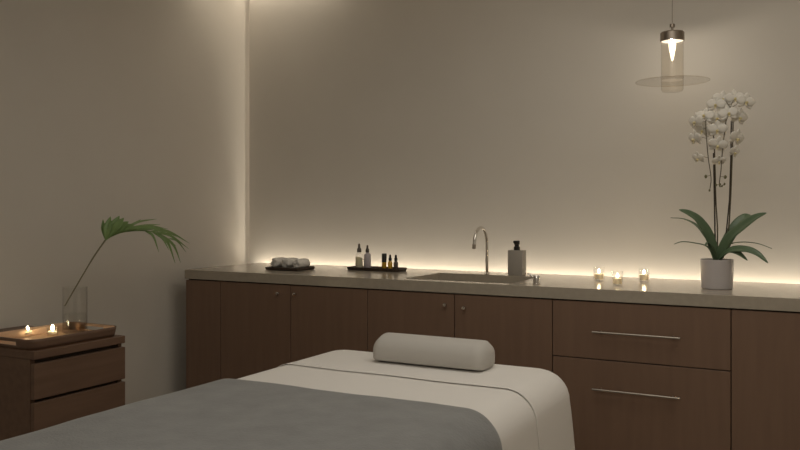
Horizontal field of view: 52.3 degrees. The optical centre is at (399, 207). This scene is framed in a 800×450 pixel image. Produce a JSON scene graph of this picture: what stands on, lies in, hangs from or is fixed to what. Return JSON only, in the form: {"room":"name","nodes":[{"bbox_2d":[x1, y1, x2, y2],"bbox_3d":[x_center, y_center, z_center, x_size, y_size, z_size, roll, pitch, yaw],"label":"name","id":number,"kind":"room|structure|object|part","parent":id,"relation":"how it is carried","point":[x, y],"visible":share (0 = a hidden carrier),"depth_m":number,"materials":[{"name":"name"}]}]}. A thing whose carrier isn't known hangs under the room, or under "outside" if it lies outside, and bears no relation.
{"room":"spa massage room","nodes":[
{"label":"spa massage room","id":0,"kind":"room"},
{"bbox_2d":[0,0,248,404],"bbox_3d":[-2.105,-0.081,2.945,0.100,2.620,5.500,0,0,28],"label":"wall","id":1,"kind":"structure","parent":0,"point":[133,111],"depth_m":4.16,"materials":[{"name":"paint"}]},
{"bbox_2d":[249,0,799,283],"bbox_3d":[0.787,-0.081,4.079,3.856,2.620,0.030,0,0,28],"label":"wall","id":2,"kind":"structure","parent":0,"point":[404,129],"depth_m":4.16,"materials":[{"name":"paint"}]},
{"bbox_3d":[-0.346,-1.441,2.003,4.092,0.100,5.500,0,0,28],"label":"ceiling","id":3,"kind":"structure","parent":0,"visible":0},
{"bbox_2d":[635,0,708,92],"bbox_3d":[1.174,-0.945,3.514,0.307,0.892,0.307,0,0,28],"label":"pendant lamp","id":4,"kind":"object","parent":3,"relation":"hanging from","point":[671,36],"visible":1,"depth_m":3.49,"materials":[{"name":"clear glass"}]},
{"bbox_2d":[662,39,682,42],"bbox_3d":[1.174,-0.719,3.514,0.090,0.002,0.090,0,0,-3],"label":"diffuser","id":5,"kind":"object","parent":4,"relation":"attached to","point":[663,40],"depth_m":3.50,"materials":[{"name":"white plastic"}]},
{"bbox_3d":[-0.346,1.279,2.003,4.092,0.100,5.500,0,0,28],"label":"floor","id":6,"kind":"structure","parent":0,"visible":0},
{"bbox_2d":[0,325,124,440],"bbox_3d":[-1.491,0.875,3.277,0.615,0.708,0.429,0,0,28],"label":"nightstand","id":7,"kind":"object","parent":6,"relation":"on","point":[44,388],"visible":0.64,"depth_m":3.04,"materials":[{"name":"brown wood"}]},
{"bbox_2d":[0,322,115,350],"bbox_3d":[-1.361,0.500,3.198,0.290,0.041,0.419,0,0,28],"label":"serving tray","id":8,"kind":"object","parent":7,"relation":"on","point":[39,339],"visible":0.98,"depth_m":3.19,"materials":[{"name":"brown wood"}]},
{"bbox_2d":[48,324,56,333],"bbox_3d":[-1.393,0.490,3.268,0.044,0.045,0.044,0,0,28],"label":"votive candle","id":9,"kind":"object","parent":8,"relation":"on","point":[53,331],"visible":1,"depth_m":3.26,"materials":[{"name":"white wax"}]},
{"bbox_3d":[-1.229,0.772,3.137,0.020,0.129,0.429,0,0,28],"label":"drawer","id":10,"kind":"part","parent":7,"relation":"part of","materials":[{"name":"brown wood"}]},
{"bbox_3d":[-1.229,0.631,3.137,0.020,0.129,0.429,0,0,28],"label":"drawer","id":11,"kind":"part","parent":7,"relation":"part of","materials":[{"name":"brown wood"}]},
{"bbox_2d":[186,279,222,388],"bbox_3d":[-0.893,0.803,4.549,0.237,0.852,0.607,0,0,28],"label":"base cabinet","id":12,"kind":"object","parent":6,"relation":"on","point":[203,297],"visible":0.31,"depth_m":4.28,"materials":[{"name":"brown wood"}]},
{"bbox_2d":[221,281,369,378],"bbox_3d":[-0.404,0.803,4.274,0.881,0.852,0.630,0,0,28],"label":"base cabinet","id":13,"kind":"object","parent":6,"relation":"on","point":[265,326],"visible":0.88,"depth_m":4.04,"materials":[{"name":"brown wood"}]},
{"bbox_3d":[-0.730,0.761,4.129,0.440,0.756,0.020,0,0,28],"label":"door","id":14,"kind":"part","parent":13,"relation":"part of","materials":[{"name":"brown wood"}]},
{"bbox_3d":[-0.341,0.761,3.921,0.435,0.756,0.020,0,0,28],"label":"door","id":15,"kind":"part","parent":13,"relation":"part of","materials":[{"name":"brown wood"}]},
{"bbox_2d":[185,262,799,311],"bbox_3d":[0.509,0.353,3.811,3.413,0.048,0.638,0,0,28],"label":"countertop","id":16,"kind":"structure","parent":13,"relation":"on","point":[682,292],"depth_m":3.58,"materials":[{"name":"stone"}]},
{"bbox_2d":[265,266,314,270],"bbox_3d":[-0.584,0.321,4.330,0.214,0.016,0.176,0,0,28],"label":"tray","id":17,"kind":"object","parent":16,"relation":"on","point":[268,267],"visible":0.84,"depth_m":4.27,"materials":[{"name":"brown wood"}]},
{"bbox_2d":[270,257,284,266],"bbox_3d":[-0.644,0.291,4.354,0.051,0.052,0.113,0,0,28],"label":"rolled towel","id":18,"kind":"object","parent":17,"relation":"on","point":[276,262],"visible":0.75,"depth_m":4.31,"materials":[{"name":"white fabric"}]},
{"bbox_2d":[281,257,297,267],"bbox_3d":[-0.582,0.290,4.321,0.058,0.051,0.113,0,0,28],"label":"rolled towel","id":19,"kind":"object","parent":17,"relation":"on","point":[286,262],"visible":0.64,"depth_m":4.28,"materials":[{"name":"white fabric"}]},
{"bbox_2d":[292,258,310,267],"bbox_3d":[-0.518,0.293,4.287,0.054,0.051,0.113,0,0,28],"label":"rolled towel","id":20,"kind":"object","parent":17,"relation":"on","point":[304,262],"visible":1,"depth_m":4.25,"materials":[{"name":"white fabric"}]},
{"bbox_2d":[347,266,406,271],"bbox_3d":[-0.122,0.321,4.277,0.315,0.017,0.111,0,0,28],"label":"tray","id":21,"kind":"object","parent":16,"relation":"on","point":[373,268],"visible":0.92,"depth_m":4.24,"materials":[{"name":"brown wood"}]},
{"bbox_2d":[356,244,362,266],"bbox_3d":[-0.217,0.256,4.327,0.042,0.131,0.042,0,0,28],"label":"dropper bottle","id":22,"kind":"object","parent":21,"relation":"on","point":[359,261],"visible":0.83,"depth_m":4.31,"materials":[{"name":"clear glass"}]},
{"bbox_2d":[364,245,370,267],"bbox_3d":[-0.172,0.259,4.303,0.038,0.124,0.038,0,0,28],"label":"lotion bottle","id":23,"kind":"object","parent":21,"relation":"on","point":[367,256],"visible":0.88,"depth_m":4.29,"materials":[{"name":"grey plastic"}]},
{"bbox_2d":[382,253,386,267],"bbox_3d":[-0.083,0.280,4.255,0.026,0.082,0.026,0,0,28],"label":"oil bottle","id":24,"kind":"object","parent":21,"relation":"on","point":[384,255],"visible":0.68,"depth_m":4.25,"materials":[{"name":"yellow glass"}]},
{"bbox_2d":[388,255,392,268],"bbox_3d":[-0.051,0.283,4.239,0.024,0.078,0.024,0,0,28],"label":"dropper bottle","id":25,"kind":"object","parent":21,"relation":"on","point":[390,264],"visible":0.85,"depth_m":4.23,"materials":[{"name":"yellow glass"}]},
{"bbox_2d":[393,255,397,268],"bbox_3d":[-0.022,0.283,4.223,0.024,0.078,0.024,0,0,28],"label":"dropper bottle","id":26,"kind":"object","parent":21,"relation":"on","point":[395,264],"visible":0.81,"depth_m":4.21,"materials":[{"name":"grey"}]},
{"bbox_2d":[401,290,540,298],"bbox_3d":[0.341,0.421,3.826,0.544,0.088,0.410,0,0,28],"label":"sink","id":27,"kind":"object","parent":16,"relation":"in","point":[401,290],"visible":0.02,"depth_m":3.65,"materials":[{"name":"stone"}]},
{"bbox_2d":[472,226,489,274],"bbox_3d":[0.392,0.209,3.955,0.028,0.240,0.189,0,0,28],"label":"faucet","id":28,"kind":"object","parent":16,"relation":"on","point":[482,228],"visible":1,"depth_m":4.02,"materials":[{"name":"silver metal"}]},
{"bbox_2d":[508,241,525,275],"bbox_3d":[0.571,0.245,3.978,0.076,0.168,0.056,0,0,28],"label":"soap dispenser","id":29,"kind":"object","parent":16,"relation":"on","point":[516,257],"visible":1,"depth_m":3.95,"materials":[{"name":"beige ceramic"}]},
{"bbox_2d":[528,272,540,284],"bbox_3d":[0.578,0.304,3.510,0.056,0.050,0.035,0,0,28],"label":"lever","id":30,"kind":"object","parent":16,"relation":"on","point":[536,278],"visible":1,"depth_m":3.49,"materials":[{"name":"silver metal"}]},
{"bbox_2d":[593,269,604,279],"bbox_3d":[0.893,0.298,3.658,0.049,0.062,0.049,0,0,28],"label":"votive candle","id":31,"kind":"object","parent":16,"relation":"on","point":[598,276],"visible":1,"depth_m":3.64,"materials":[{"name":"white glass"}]},
{"bbox_2d":[612,271,622,285],"bbox_3d":[0.914,0.298,3.425,0.047,0.062,0.047,0,0,28],"label":"votive candle","id":32,"kind":"object","parent":16,"relation":"on","point":[618,281],"visible":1,"depth_m":3.41,"materials":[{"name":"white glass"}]},
{"bbox_2d":[638,269,649,280],"bbox_3d":[1.080,0.300,3.609,0.047,0.058,0.047,0,0,28],"label":"votive candle","id":33,"kind":"object","parent":16,"relation":"on","point":[644,277],"visible":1,"depth_m":3.60,"materials":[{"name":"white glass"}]},
{"bbox_2d":[675,89,771,289],"bbox_3d":[1.290,-0.075,3.312,0.398,0.808,0.201,0,0,30],"label":"potted orchid","id":34,"kind":"object","parent":16,"relation":"on","point":[717,272],"visible":1,"depth_m":3.28,"materials":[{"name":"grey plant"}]},
{"bbox_3d":[1.197,-0.287,3.312,0.009,0.062,0.078,-16,7,-18],"label":"flower","id":35,"kind":"part","parent":34,"relation":"part of","materials":[{"name":"white plant"}]},
{"bbox_3d":[1.202,-0.356,3.311,0.009,0.062,0.078,-5,1,-24],"label":"flower","id":36,"kind":"part","parent":34,"relation":"part of","materials":[{"name":"white plant"}]},
{"bbox_3d":[1.210,-0.206,3.310,0.007,0.046,0.058,-28,15,-26],"label":"flower","id":37,"kind":"part","parent":34,"relation":"part of","materials":[{"name":"white plant"}]},
{"bbox_3d":[1.234,-0.322,3.316,0.009,0.062,0.078,-7,16,-44],"label":"flower","id":38,"kind":"part","parent":34,"relation":"part of","materials":[{"name":"white plant"}]},
{"bbox_3d":[1.237,-0.379,3.306,0.078,0.062,0.009,5,-17,38],"label":"flower","id":39,"kind":"part","parent":34,"relation":"part of","materials":[{"name":"white plant"}]},
{"bbox_3d":[1.266,-0.080,3.303,0.067,0.570,0.020,0,0,-30],"label":"stem","id":40,"kind":"part","parent":34,"relation":"part of","materials":[{"name":"brown plant"}]},
{"bbox_3d":[1.278,-0.422,3.294,0.078,0.062,0.009,6,-2,32],"label":"flower","id":41,"kind":"part","parent":34,"relation":"part of","materials":[{"name":"white plant"}]},
{"bbox_3d":[1.291,0.269,3.318,0.128,0.120,0.128,0,0,28],"label":"pot","id":42,"kind":"part","parent":34,"relation":"part of","materials":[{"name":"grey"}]},
{"bbox_3d":[1.275,-0.320,3.272,0.078,0.062,0.009,0,8,29],"label":"flower","id":43,"kind":"part","parent":34,"relation":"part of","materials":[{"name":"white plant"}]},
{"bbox_3d":[1.274,-0.257,3.265,0.078,0.062,0.009,12,23,12],"label":"flower","id":44,"kind":"part","parent":34,"relation":"part of","materials":[{"name":"white plant"}]},
{"bbox_3d":[1.284,-0.367,3.291,0.078,0.062,0.009,14,0,22],"label":"flower","id":45,"kind":"part","parent":34,"relation":"part of","materials":[{"name":"white plant"}]},
{"bbox_3d":[1.280,-0.192,3.271,0.058,0.046,0.007,-3,39,14],"label":"flower","id":46,"kind":"part","parent":34,"relation":"part of","materials":[{"name":"white plant"}]},
{"bbox_3d":[1.307,-0.445,3.302,0.078,0.062,0.009,10,-9,8],"label":"flower","id":47,"kind":"part","parent":34,"relation":"part of","materials":[{"name":"white plant"}]},
{"bbox_3d":[1.313,-0.101,3.281,0.051,0.612,0.051,0,0,28],"label":"stem","id":48,"kind":"part","parent":34,"relation":"part of","materials":[{"name":"brown plant"}]},
{"bbox_3d":[1.312,-0.384,3.259,0.078,0.062,0.009,-9,-14,9],"label":"flower","id":49,"kind":"part","parent":34,"relation":"part of","materials":[{"name":"white plant"}]},
{"bbox_3d":[1.338,-0.227,3.260,0.058,0.046,0.007,9,16,-31],"label":"flower","id":50,"kind":"part","parent":34,"relation":"part of","materials":[{"name":"white plant"}]},
{"bbox_3d":[1.351,-0.448,3.289,0.078,0.062,0.009,-4,-6,11],"label":"flower","id":51,"kind":"part","parent":34,"relation":"part of","materials":[{"name":"white plant"}]},
{"bbox_3d":[1.351,-0.285,3.265,0.078,0.062,0.009,13,10,-26],"label":"flower","id":52,"kind":"part","parent":34,"relation":"part of","materials":[{"name":"white plant"}]},
{"bbox_3d":[1.363,-0.370,3.270,0.078,0.062,0.009,13,9,-16],"label":"flower","id":53,"kind":"part","parent":34,"relation":"part of","materials":[{"name":"white plant"}]},
{"bbox_3d":[1.380,-0.429,3.251,0.078,0.062,0.009,12,-1,-4],"label":"flower","id":54,"kind":"part","parent":34,"relation":"part of","materials":[{"name":"white plant"}]},
{"bbox_2d":[368,289,553,372],"bbox_3d":[0.378,0.803,3.856,0.889,0.852,0.630,0,0,28],"label":"base cabinet","id":55,"kind":"object","parent":6,"relation":"on","point":[519,331],"visible":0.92,"depth_m":3.55,"materials":[{"name":"brown wood"}]},
{"bbox_3d":[0.049,0.761,3.712,0.441,0.756,0.020,0,0,28],"label":"door","id":56,"kind":"part","parent":55,"relation":"part of","materials":[{"name":"brown wood"}]},
{"bbox_3d":[0.441,0.761,3.502,0.442,0.756,0.020,0,0,28],"label":"door","id":57,"kind":"part","parent":55,"relation":"part of","materials":[{"name":"brown wood"}]},
{"bbox_2d":[553,299,731,449],"bbox_3d":[1.073,0.803,3.477,0.690,0.852,0.642,0,0,28],"label":"base cabinet","id":58,"kind":"object","parent":6,"relation":"on","point":[636,376],"visible":0.94,"depth_m":3.21,"materials":[{"name":"brown wood"}]},
{"bbox_3d":[0.928,0.731,3.210,0.339,0.009,0.034,0,0,28],"label":"handle","id":59,"kind":"part","parent":58,"relation":"part of","materials":[{"name":"silver metal"}]},
{"bbox_3d":[0.928,0.500,3.210,0.339,0.009,0.034,0,0,28],"label":"handle","id":60,"kind":"part","parent":58,"relation":"part of","materials":[{"name":"silver metal"}]},
{"bbox_3d":[0.943,0.878,3.233,0.688,0.522,0.020,0,0,28],"label":"drawer","id":61,"kind":"part","parent":58,"relation":"part of","materials":[{"name":"brown wood"}]},
{"bbox_3d":[0.943,0.498,3.233,0.688,0.229,0.020,0,0,28],"label":"drawer","id":62,"kind":"part","parent":58,"relation":"part of","materials":[{"name":"brown wood"}]},
{"bbox_2d":[732,308,799,449],"bbox_3d":[1.693,0.803,3.164,0.693,0.852,0.607,0,0,28],"label":"base cabinet","id":63,"kind":"object","parent":6,"relation":"on","point":[765,343],"visible":0.83,"depth_m":3.01,"materials":[{"name":"brown wood"}]},
{"bbox_3d":[-0.308,0.887,2.048,0.901,0.684,1.955,0,0,28],"label":"massage table","id":64,"kind":"object","parent":6,"relation":"on","visible":0},
{"bbox_2d":[0,378,501,449],"bbox_3d":[-0.488,0.746,1.712,1.058,0.461,1.354,0,0,28],"label":"blanket","id":65,"kind":"object","parent":64,"relation":"on","point":[222,414],"visible":1,"depth_m":1.96,"materials":[{"name":"grey fabric"}]},
{"bbox_2d":[238,364,538,449],"bbox_3d":[-0.308,0.820,2.049,1.048,0.579,2.105,0,0,28],"label":"sheet","id":66,"kind":"object","parent":64,"relation":"on","point":[512,416],"visible":0.28,"depth_m":2.35,"materials":[{"name":"white fabric"}]},
{"bbox_2d":[278,350,574,449],"bbox_3d":[0.078,0.807,2.766,1.040,0.560,0.478,0,0,28],"label":"sheet","id":67,"kind":"object","parent":64,"relation":"on","point":[546,392],"visible":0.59,"depth_m":2.57,"materials":[{"name":"white fabric"}]},
{"bbox_2d":[373,332,494,370],"bbox_3d":[0.112,0.481,2.753,0.413,0.092,0.145,0,0,28],"label":"bolster pillow","id":68,"kind":"object","parent":67,"relation":"on","point":[449,352],"visible":1,"depth_m":2.69,"materials":[{"name":"grey fabric"}]},
{"bbox_3d":[-1.341,0.420,3.362,0.098,0.186,0.098,0,0,28],"label":"glass vase","id":69,"kind":"object","parent":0,"visible":0},
{"bbox_2d":[64,216,188,305],"bbox_3d":[-1.180,0.219,3.631,0.172,0.368,0.724,0,0,28],"label":"palm leaf","id":70,"kind":"object","parent":69,"relation":"in","point":[109,229],"visible":1,"depth_m":3.57,"materials":[{"name":"green plant"}]},
{"bbox_3d":[-1.311,0.269,3.400,0.009,0.267,0.194,0,0,36],"label":"stem","id":71,"kind":"part","parent":70,"relation":"part of","materials":[{"name":"green plant"}]}
]}

